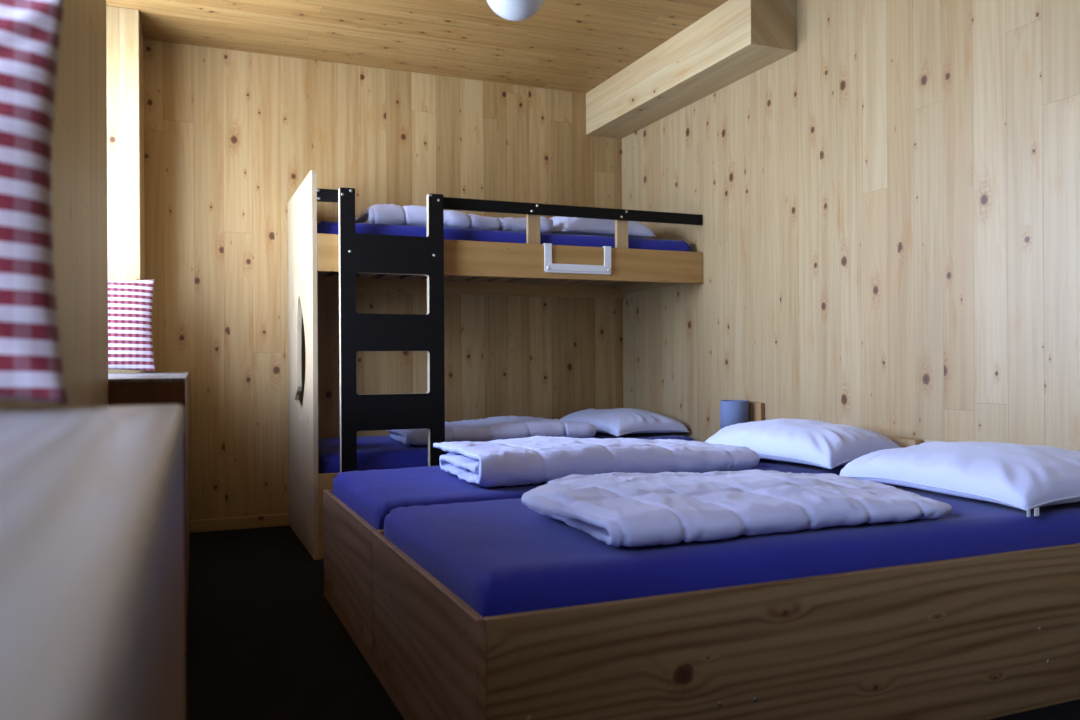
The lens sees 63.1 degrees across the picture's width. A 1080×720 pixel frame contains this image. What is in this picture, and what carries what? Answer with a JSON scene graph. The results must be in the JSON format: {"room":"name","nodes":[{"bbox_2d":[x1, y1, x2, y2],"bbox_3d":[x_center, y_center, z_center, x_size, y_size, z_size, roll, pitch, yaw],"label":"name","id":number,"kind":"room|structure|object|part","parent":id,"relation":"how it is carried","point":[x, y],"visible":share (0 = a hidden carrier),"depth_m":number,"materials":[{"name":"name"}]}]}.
{"room":"hostel bedroom","nodes":[
{"label":"hostel bedroom","id":0,"kind":"room"},
{"bbox_2d":[0,0,144,407],"bbox_3d":[-0.802,-0.383,0.604,0.580,2.537,8.219,0,0,-21],"label":"wall","id":1,"kind":"structure","parent":0,"point":[98,136],"depth_m":2.21,"materials":[{"name":"brown wood"}]},
{"bbox_2d":[143,39,622,519],"bbox_3d":[-1.092,-0.377,4.940,3.688,2.537,0.120,0,0,-23],"label":"wall","id":2,"kind":"structure","parent":0,"point":[231,136],"depth_m":4.82,"materials":[{"name":"brown wood"}]},
{"bbox_2d":[190,514,288,532],"bbox_3d":[-1.689,0.864,4.612,0.722,0.062,0.018,0,0,-23],"label":"baseboard","id":3,"kind":"structure","parent":2,"relation":"attached to","point":[219,524],"depth_m":4.64,"materials":[{"name":"brown wood"}]},
{"bbox_2d":[106,0,727,93],"bbox_3d":[0.475,-1.709,1.135,3.668,0.100,8.319,0,0,-23],"label":"ceiling","id":4,"kind":"structure","parent":0,"point":[577,46],"depth_m":4.42,"materials":[{"name":"brown wood"}]},
{"bbox_2d":[486,0,544,20],"bbox_3d":[-0.099,-1.513,3.539,0.258,0.279,0.258,0,0,-23],"label":"ceiling lamp","id":5,"kind":"object","parent":4,"relation":"hanging from","point":[512,10],"visible":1,"depth_m":3.50,"materials":[{"name":"white glass"}]},
{"bbox_2d":[185,525,1079,719],"bbox_3d":[0.468,0.928,1.123,3.718,0.100,8.319,0,0,-23],"label":"floor","id":6,"kind":"structure","parent":0,"point":[265,641],"depth_m":2.76,"materials":[{"name":"carpet"}]},
{"bbox_2d":[0,404,184,719],"bbox_3d":[-0.297,0.464,-0.199,0.684,0.835,2.260,0,0,-21],"label":"window seat","id":7,"kind":"object","parent":6,"relation":"on","point":[92,570],"visible":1,"depth_m":0.24,"materials":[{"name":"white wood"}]},
{"bbox_2d":[0,0,66,403],"bbox_3d":[-0.655,-0.166,0.785,0.412,0.421,0.122,0,0,-31],"label":"cushion","id":8,"kind":"object","parent":7,"relation":"on","point":[31,369],"visible":1,"depth_m":0.84,"materials":[{"name":"fabric"}]},
{"bbox_3d":[0.010,0.479,-0.078,0.020,0.801,2.258,0,0,-21],"label":"panel","id":9,"kind":"part","parent":7,"relation":"part of","materials":[{"name":"brown wood"}]},
{"bbox_2d":[108,372,189,655],"bbox_3d":[-1.750,0.477,3.475,0.669,0.835,2.061,0,0,-21],"label":"window seat","id":10,"kind":"object","parent":6,"relation":"on","point":[145,388],"visible":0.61,"depth_m":2.63,"materials":[{"name":"brown wood"}]},
{"bbox_2d":[108,279,155,371],"bbox_3d":[-1.925,-0.156,3.897,0.404,0.424,0.127,0,0,-29],"label":"cushion","id":11,"kind":"object","parent":10,"relation":"on","point":[130,342],"visible":0.52,"depth_m":3.91,"materials":[{"name":"fabric"}]},
{"bbox_3d":[-1.454,0.482,3.602,0.020,0.822,2.038,0,0,-21],"label":"panel","id":12,"kind":"part","parent":10,"relation":"part of","materials":[{"name":"brown wood"}]},
{"bbox_2d":[287,170,702,559],"bbox_3d":[-0.235,0.016,4.709,2.045,1.741,0.959,0,0,-23],"label":"bunk bed","id":13,"kind":"object","parent":6,"relation":"on","point":[434,266],"visible":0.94,"depth_m":4.10,"materials":[{"name":"brown wood"}]},
{"bbox_3d":[-1.177,0.021,4.338,0.021,1.741,0.912,0,0,-23],"label":"panel","id":14,"kind":"part","parent":13,"relation":"part of","materials":[{"name":"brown wood"}]},
{"bbox_3d":[-0.927,-0.740,3.963,0.159,0.055,0.024,0,0,-23],"label":"guard rail","id":15,"kind":"part","parent":13,"relation":"part of","materials":[{"name":"black metal"}]},
{"bbox_3d":[-0.408,-0.447,5.146,2.024,0.130,0.024,0,0,-23],"label":"wall rail","id":16,"kind":"part","parent":13,"relation":"part of","materials":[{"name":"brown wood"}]},
{"bbox_2d":[317,220,690,274],"bbox_3d":[-0.253,-0.562,4.738,1.987,0.167,0.838,0,0,-23],"label":"mattress","id":17,"kind":"object","parent":13,"relation":"on","point":[324,227],"visible":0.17,"depth_m":4.32,"materials":[{"name":"blue fabric"}]},
{"bbox_2d":[355,204,552,232],"bbox_3d":[-0.469,-0.700,4.550,0.960,0.107,0.538,0,0,-23],"label":"duvet","id":18,"kind":"object","parent":17,"relation":"on","point":[412,215],"visible":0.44,"depth_m":4.29,"materials":[{"name":"white fabric"}]},
{"bbox_2d":[549,216,655,237],"bbox_3d":[0.252,-0.733,4.896,0.544,0.160,0.604,0,0,-25],"label":"pillow","id":19,"kind":"object","parent":17,"relation":"on","point":[561,225],"visible":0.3,"depth_m":4.62,"materials":[{"name":"white fabric"}]},
{"bbox_2d":[318,432,693,473],"bbox_3d":[-0.239,0.554,4.739,2.002,0.282,0.883,0,0,-23],"label":"mattress","id":20,"kind":"object","parent":13,"relation":"on","point":[373,452],"visible":0.11,"depth_m":4.13,"materials":[{"name":"blue fabric"}]},
{"bbox_2d":[386,416,595,445],"bbox_3d":[-0.281,0.359,4.594,1.042,0.105,0.518,0,0,-23],"label":"duvet","id":21,"kind":"object","parent":20,"relation":"on","point":[502,427],"visible":0.73,"depth_m":4.42,"materials":[{"name":"white fabric"}]},
{"bbox_2d":[560,408,689,436],"bbox_3d":[0.444,0.339,4.983,0.475,0.134,0.694,0,0,-29],"label":"pillow","id":22,"kind":"object","parent":20,"relation":"on","point":[617,422],"visible":0.84,"depth_m":4.75,"materials":[{"name":"white fabric"}]},
{"bbox_3d":[-0.065,-0.487,4.322,2.024,0.168,0.024,0,0,-23],"label":"rail","id":23,"kind":"part","parent":13,"relation":"part of","materials":[{"name":"brown wood"}]},
{"bbox_3d":[-0.033,-0.618,4.361,0.068,0.275,0.022,0,0,-23],"label":"guard post","id":24,"kind":"part","parent":13,"relation":"part of","materials":[{"name":"brown wood"}]},
{"bbox_3d":[0.167,-0.746,4.419,1.516,0.055,0.024,0,0,-23],"label":"guard rail","id":25,"kind":"part","parent":13,"relation":"part of","materials":[{"name":"black metal"}]},
{"bbox_3d":[0.188,-0.506,4.421,0.366,0.143,0.040,0,0,-23],"label":"handle","id":26,"kind":"part","parent":13,"relation":"part of","materials":[{"name":"white plastic"}]},
{"bbox_3d":[0.423,-0.621,4.551,0.068,0.275,0.022,0,0,-23],"label":"guard post","id":27,"kind":"part","parent":13,"relation":"part of","materials":[{"name":"brown wood"}]},
{"bbox_3d":[0.686,-0.469,5.118,0.024,0.100,0.866,0,0,-23],"label":"rail","id":28,"kind":"part","parent":13,"relation":"part of","materials":[{"name":"brown wood"}]},
{"bbox_2d":[323,436,923,669],"bbox_3d":[0.321,0.594,3.313,2.100,0.574,0.878,0,0,-23],"label":"bed","id":29,"kind":"object","parent":6,"relation":"on","point":[347,537],"visible":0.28,"depth_m":2.83,"materials":[{"name":"brown wood"}]},
{"bbox_3d":[-0.639,0.688,2.913,0.019,0.399,0.878,0,0,-23],"label":"footboard","id":30,"kind":"part","parent":29,"relation":"part of","materials":[{"name":"brown wood"}]},
{"bbox_2d":[333,459,845,529],"bbox_3d":[0.304,0.549,3.299,2.017,0.293,0.847,0,0,-23],"label":"mattress","id":31,"kind":"object","parent":29,"relation":"on","point":[372,494],"visible":0.15,"depth_m":2.85,"materials":[{"name":"blue fabric"}]},
{"bbox_2d":[433,436,759,486],"bbox_3d":[0.202,0.341,3.163,1.079,0.123,0.526,0,0,-23],"label":"duvet","id":32,"kind":"object","parent":31,"relation":"on","point":[535,459],"visible":0.99,"depth_m":2.94,"materials":[{"name":"white fabric"}]},
{"bbox_2d":[705,418,900,468],"bbox_3d":[1.025,0.315,3.486,0.455,0.158,0.684,0,0,-33],"label":"pillow","id":33,"kind":"object","parent":31,"relation":"on","point":[827,445],"visible":0.77,"depth_m":3.28,"materials":[{"name":"white fabric"}]},
{"bbox_3d":[1.267,0.589,3.699,0.057,0.574,0.861,0,0,-23],"label":"headboard","id":34,"kind":"part","parent":29,"relation":"part of","materials":[{"name":"brown wood"}]},
{"bbox_2d":[372,439,1079,719],"bbox_3d":[0.672,0.590,2.470,2.100,0.577,0.940,0,0,-23],"label":"bed","id":35,"kind":"object","parent":6,"relation":"on","point":[988,636],"visible":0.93,"depth_m":1.94,"materials":[{"name":"brown wood"}]},
{"bbox_3d":[-0.288,0.684,2.070,0.019,0.399,0.939,0,0,-23],"label":"footboard","id":36,"kind":"part","parent":35,"relation":"part of","materials":[{"name":"brown wood"}]},
{"bbox_2d":[384,483,1079,617],"bbox_3d":[0.649,0.549,2.470,2.017,0.288,0.911,0,0,-23],"label":"mattress","id":37,"kind":"object","parent":35,"relation":"on","point":[503,556],"visible":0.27,"depth_m":1.98,"materials":[{"name":"blue fabric"}]},
{"bbox_2d":[521,469,951,546],"bbox_3d":[0.461,0.350,2.240,1.072,0.106,0.521,0,0,-23],"label":"duvet","id":38,"kind":"object","parent":37,"relation":"on","point":[617,509],"visible":1,"depth_m":2.07,"materials":[{"name":"white fabric"}]},
{"bbox_2d":[839,441,1079,516],"bbox_3d":[1.385,0.324,2.661,0.628,0.145,0.694,0,0,-23],"label":"pillow","id":39,"kind":"object","parent":37,"relation":"on","point":[1025,477],"visible":0.96,"depth_m":2.46,"materials":[{"name":"white fabric"}]},
{"bbox_3d":[1.633,0.584,2.871,0.019,0.577,0.938,0,0,-23],"label":"headboard","id":40,"kind":"part","parent":35,"relation":"part of","materials":[{"name":"brown wood"}]},
{"bbox_2d":[622,0,1079,450],"bbox_3d":[2.139,-0.400,1.824,0.120,2.537,8.119,0,0,-23],"label":"wall","id":41,"kind":"structure","parent":0,"point":[888,238],"depth_m":3.51,"materials":[{"name":"brown wood"}]},
{"bbox_2d":[586,0,795,138],"bbox_3d":[0.724,-1.528,4.722,0.250,0.258,1.688,0,0,-23],"label":"beam","id":42,"kind":"structure","parent":41,"relation":"attached to","point":[737,39],"depth_m":4.39,"materials":[{"name":"brown wood"}]},
{"bbox_2d":[720,400,764,428],"bbox_3d":[0.970,0.318,4.269,0.164,0.241,0.181,0,0,-23],"label":"wall lamp","id":43,"kind":"object","parent":41,"relation":"attached to","point":[732,412],"visible":0.59,"depth_m":4.23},
{"bbox_3d":[0.949,0.303,4.284,0.138,0.211,0.138,0,0,-23],"label":"lamp shade","id":44,"kind":"part","parent":43,"relation":"part of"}
]}

